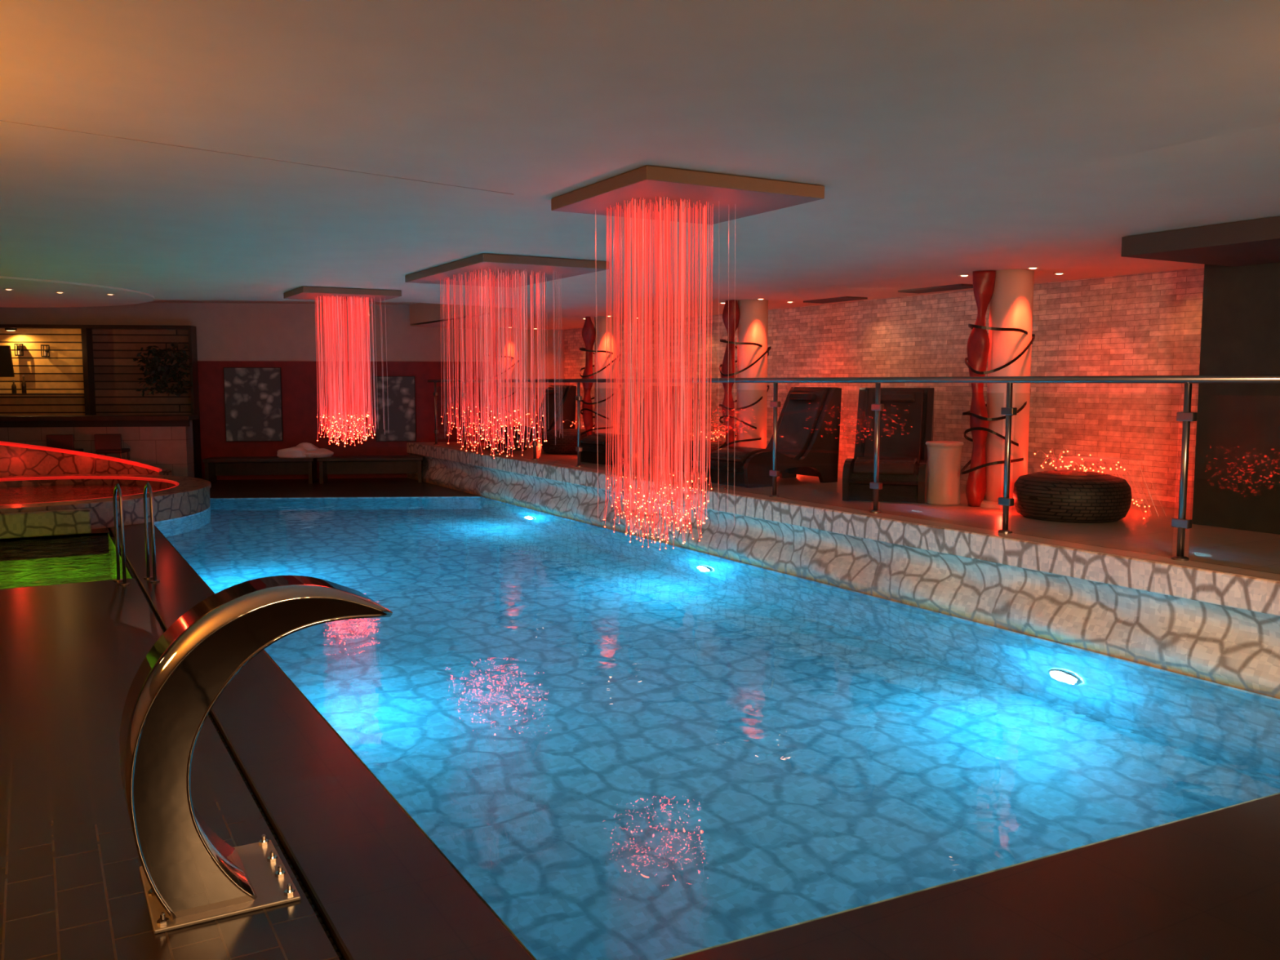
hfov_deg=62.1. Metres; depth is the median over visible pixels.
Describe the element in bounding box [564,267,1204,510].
wall
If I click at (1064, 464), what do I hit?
fibre spray
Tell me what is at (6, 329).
lamp
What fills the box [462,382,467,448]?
railing post
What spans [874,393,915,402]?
pillow
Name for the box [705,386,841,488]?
lounger
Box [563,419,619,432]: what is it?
fibre spray
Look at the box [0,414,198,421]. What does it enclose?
countertop
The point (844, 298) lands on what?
ceiling vent
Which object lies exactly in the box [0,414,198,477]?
bar counter
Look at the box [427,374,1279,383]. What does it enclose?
handrail
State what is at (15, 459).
wall
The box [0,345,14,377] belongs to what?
television
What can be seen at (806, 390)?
glass panel
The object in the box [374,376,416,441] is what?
print
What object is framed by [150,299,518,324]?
ceiling
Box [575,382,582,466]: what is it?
railing post
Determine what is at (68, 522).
wall
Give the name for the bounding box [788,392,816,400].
pillow
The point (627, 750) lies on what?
pool water
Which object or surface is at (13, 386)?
bottle
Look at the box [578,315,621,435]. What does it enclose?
column
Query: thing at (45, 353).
wall lantern
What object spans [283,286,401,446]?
chandelier
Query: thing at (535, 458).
railing post
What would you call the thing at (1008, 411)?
railing post
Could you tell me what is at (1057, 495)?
pouf
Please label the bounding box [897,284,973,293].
ceiling vent
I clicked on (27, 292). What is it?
panel
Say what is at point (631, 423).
railing post
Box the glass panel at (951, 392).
[882,391,995,530]
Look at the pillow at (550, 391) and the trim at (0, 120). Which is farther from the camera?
the pillow at (550, 391)
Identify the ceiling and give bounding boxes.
[0,0,1279,329]
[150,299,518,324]
[1120,216,1279,266]
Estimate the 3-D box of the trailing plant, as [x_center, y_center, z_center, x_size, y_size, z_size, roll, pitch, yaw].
[-8.113,-1.879,18.087,0.974,0.930,0.628,-1,5,-8]
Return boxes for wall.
[0,302,564,440]
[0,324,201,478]
[0,440,171,476]
[0,508,91,538]
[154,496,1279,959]
[197,360,500,479]
[406,453,1279,698]
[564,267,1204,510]
[1191,262,1279,534]
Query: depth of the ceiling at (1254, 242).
6.90 m
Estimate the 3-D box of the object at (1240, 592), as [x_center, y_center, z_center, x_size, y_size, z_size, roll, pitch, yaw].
[0.069,0.067,12.313,0.400,0.191,17.200,-3,6,-30]
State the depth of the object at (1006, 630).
6.05 m
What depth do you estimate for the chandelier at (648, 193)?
6.11 m
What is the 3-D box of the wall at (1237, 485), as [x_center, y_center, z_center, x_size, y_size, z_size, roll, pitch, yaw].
[6.684,-0.388,4.954,0.940,2.060,7.980,-3,6,-30]
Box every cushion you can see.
[488,386,568,435]
[581,386,674,445]
[710,387,828,462]
[853,388,924,475]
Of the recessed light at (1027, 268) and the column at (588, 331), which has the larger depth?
the column at (588, 331)
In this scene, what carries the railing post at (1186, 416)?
on the floor at (1153, 538)
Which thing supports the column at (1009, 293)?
on the floor at (1153, 538)
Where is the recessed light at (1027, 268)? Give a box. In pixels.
[1026,266,1039,269]
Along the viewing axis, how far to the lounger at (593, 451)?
14.49 m
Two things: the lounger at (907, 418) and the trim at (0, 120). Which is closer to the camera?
the trim at (0, 120)
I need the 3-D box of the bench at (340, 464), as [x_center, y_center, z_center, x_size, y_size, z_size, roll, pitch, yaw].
[-4.710,-0.191,18.698,1.790,0.440,0.560,-1,5,-8]
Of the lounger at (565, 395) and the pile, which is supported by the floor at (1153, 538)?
the lounger at (565, 395)
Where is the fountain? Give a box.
[119,575,392,933]
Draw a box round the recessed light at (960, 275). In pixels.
[958,274,969,276]
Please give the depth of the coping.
3.72 m
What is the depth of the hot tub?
14.39 m
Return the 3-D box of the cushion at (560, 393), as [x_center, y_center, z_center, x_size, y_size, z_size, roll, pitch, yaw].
[-1.846,-1.154,17.586,1.217,0.797,0.550,-4,6,-35]
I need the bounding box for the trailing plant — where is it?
[132,342,192,396]
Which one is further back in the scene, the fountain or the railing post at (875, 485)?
the railing post at (875, 485)
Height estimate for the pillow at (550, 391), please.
0.086 m
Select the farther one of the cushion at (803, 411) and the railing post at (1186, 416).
the cushion at (803, 411)
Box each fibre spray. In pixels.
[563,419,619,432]
[689,427,736,445]
[1034,447,1164,518]
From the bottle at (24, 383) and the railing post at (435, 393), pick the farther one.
the railing post at (435, 393)
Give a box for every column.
[486,327,522,426]
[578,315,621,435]
[716,299,771,449]
[960,269,1035,509]
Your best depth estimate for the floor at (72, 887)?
4.53 m
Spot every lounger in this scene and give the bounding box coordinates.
[485,385,576,450]
[580,386,684,465]
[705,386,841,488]
[842,387,934,503]
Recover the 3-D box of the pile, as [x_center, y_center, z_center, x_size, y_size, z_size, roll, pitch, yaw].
[-5.827,-0.526,18.497,0.959,0.259,0.483,-1,5,-8]
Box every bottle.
[11,379,16,393]
[21,375,26,393]
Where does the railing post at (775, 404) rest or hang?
on the floor at (1153, 538)
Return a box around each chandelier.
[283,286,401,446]
[404,253,608,458]
[551,165,824,550]
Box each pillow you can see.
[544,388,559,394]
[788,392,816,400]
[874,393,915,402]
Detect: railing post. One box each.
[433,382,439,444]
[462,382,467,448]
[494,382,499,454]
[531,382,537,460]
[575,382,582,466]
[630,382,635,475]
[691,382,700,484]
[768,382,780,497]
[869,382,884,513]
[998,382,1017,533]
[1171,382,1197,560]
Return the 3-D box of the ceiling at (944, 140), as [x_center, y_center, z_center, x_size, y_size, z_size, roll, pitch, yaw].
[-3.457,-1.915,8.713,15.200,0.290,25.200,-3,6,-30]
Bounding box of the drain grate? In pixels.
[111,537,343,959]
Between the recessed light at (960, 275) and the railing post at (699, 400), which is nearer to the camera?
the recessed light at (960, 275)
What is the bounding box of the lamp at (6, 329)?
[4,328,17,331]
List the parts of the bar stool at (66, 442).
backrest, seat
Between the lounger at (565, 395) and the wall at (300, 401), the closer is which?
the lounger at (565, 395)
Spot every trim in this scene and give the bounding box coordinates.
[0,120,512,194]
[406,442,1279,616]
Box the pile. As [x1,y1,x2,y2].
[276,442,333,457]
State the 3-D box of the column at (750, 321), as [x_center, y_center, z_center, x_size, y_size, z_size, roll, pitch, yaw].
[1.249,-1.102,12.694,0.682,2.070,0.519,-1,5,-13]
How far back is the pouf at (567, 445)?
16.12 m
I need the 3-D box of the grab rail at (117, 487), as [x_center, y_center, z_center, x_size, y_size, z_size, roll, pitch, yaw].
[-4.532,0.463,9.251,0.080,0.873,0.299,-4,7,-38]
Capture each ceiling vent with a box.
[803,296,867,303]
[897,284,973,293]
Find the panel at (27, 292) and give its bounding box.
[0,275,154,307]
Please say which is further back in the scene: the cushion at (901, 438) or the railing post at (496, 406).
the railing post at (496, 406)
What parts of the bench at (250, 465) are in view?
leg, seat, rail, leg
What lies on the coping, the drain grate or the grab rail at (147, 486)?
the grab rail at (147, 486)
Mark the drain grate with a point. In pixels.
(127, 566)
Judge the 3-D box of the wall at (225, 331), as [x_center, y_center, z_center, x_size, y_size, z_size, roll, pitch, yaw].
[-9.148,-1.589,18.826,20.000,3.600,0.204,-1,5,-8]
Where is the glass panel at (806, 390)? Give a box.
[781,390,867,511]
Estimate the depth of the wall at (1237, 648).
7.93 m
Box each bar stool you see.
[46,434,83,452]
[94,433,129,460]
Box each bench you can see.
[202,456,317,484]
[316,455,423,483]
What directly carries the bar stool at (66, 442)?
on the floor at (72, 887)
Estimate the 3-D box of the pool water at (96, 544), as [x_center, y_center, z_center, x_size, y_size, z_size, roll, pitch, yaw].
[-7.079,0.855,9.982,3.915,0.001,3.350,-3,6,-30]
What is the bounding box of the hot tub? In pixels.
[0,473,211,529]
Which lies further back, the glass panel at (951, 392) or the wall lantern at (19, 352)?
the wall lantern at (19, 352)
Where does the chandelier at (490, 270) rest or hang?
hanging from the ceiling at (944, 140)
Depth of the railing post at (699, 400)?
11.34 m
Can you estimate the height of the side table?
0.560 m
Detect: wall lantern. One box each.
[13,343,23,355]
[40,344,49,356]
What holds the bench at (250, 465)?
on the coping
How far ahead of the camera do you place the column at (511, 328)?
18.95 m
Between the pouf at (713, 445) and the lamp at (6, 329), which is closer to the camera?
the pouf at (713, 445)
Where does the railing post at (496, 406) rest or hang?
on the floor at (1153, 538)
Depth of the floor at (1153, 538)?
8.23 m
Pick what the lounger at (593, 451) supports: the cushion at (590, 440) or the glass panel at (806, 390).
the cushion at (590, 440)
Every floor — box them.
[0,528,339,959]
[410,440,1279,582]
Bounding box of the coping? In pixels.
[107,477,1279,959]
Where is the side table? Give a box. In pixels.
[925,440,964,505]
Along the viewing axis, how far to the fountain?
3.48 m
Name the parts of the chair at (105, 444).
backrest, seat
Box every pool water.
[0,534,129,588]
[154,497,1279,959]
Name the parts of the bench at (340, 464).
leg, seat, rail, leg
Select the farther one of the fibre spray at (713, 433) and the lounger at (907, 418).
the fibre spray at (713, 433)
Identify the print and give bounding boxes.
[223,367,283,441]
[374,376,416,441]
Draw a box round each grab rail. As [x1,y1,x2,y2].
[112,483,129,585]
[142,482,159,582]
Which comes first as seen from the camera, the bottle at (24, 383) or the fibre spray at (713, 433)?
the fibre spray at (713, 433)
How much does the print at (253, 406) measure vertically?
1.316 m
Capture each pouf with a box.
[541,428,595,454]
[666,440,735,472]
[1013,470,1132,523]
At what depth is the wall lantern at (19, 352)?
18.23 m

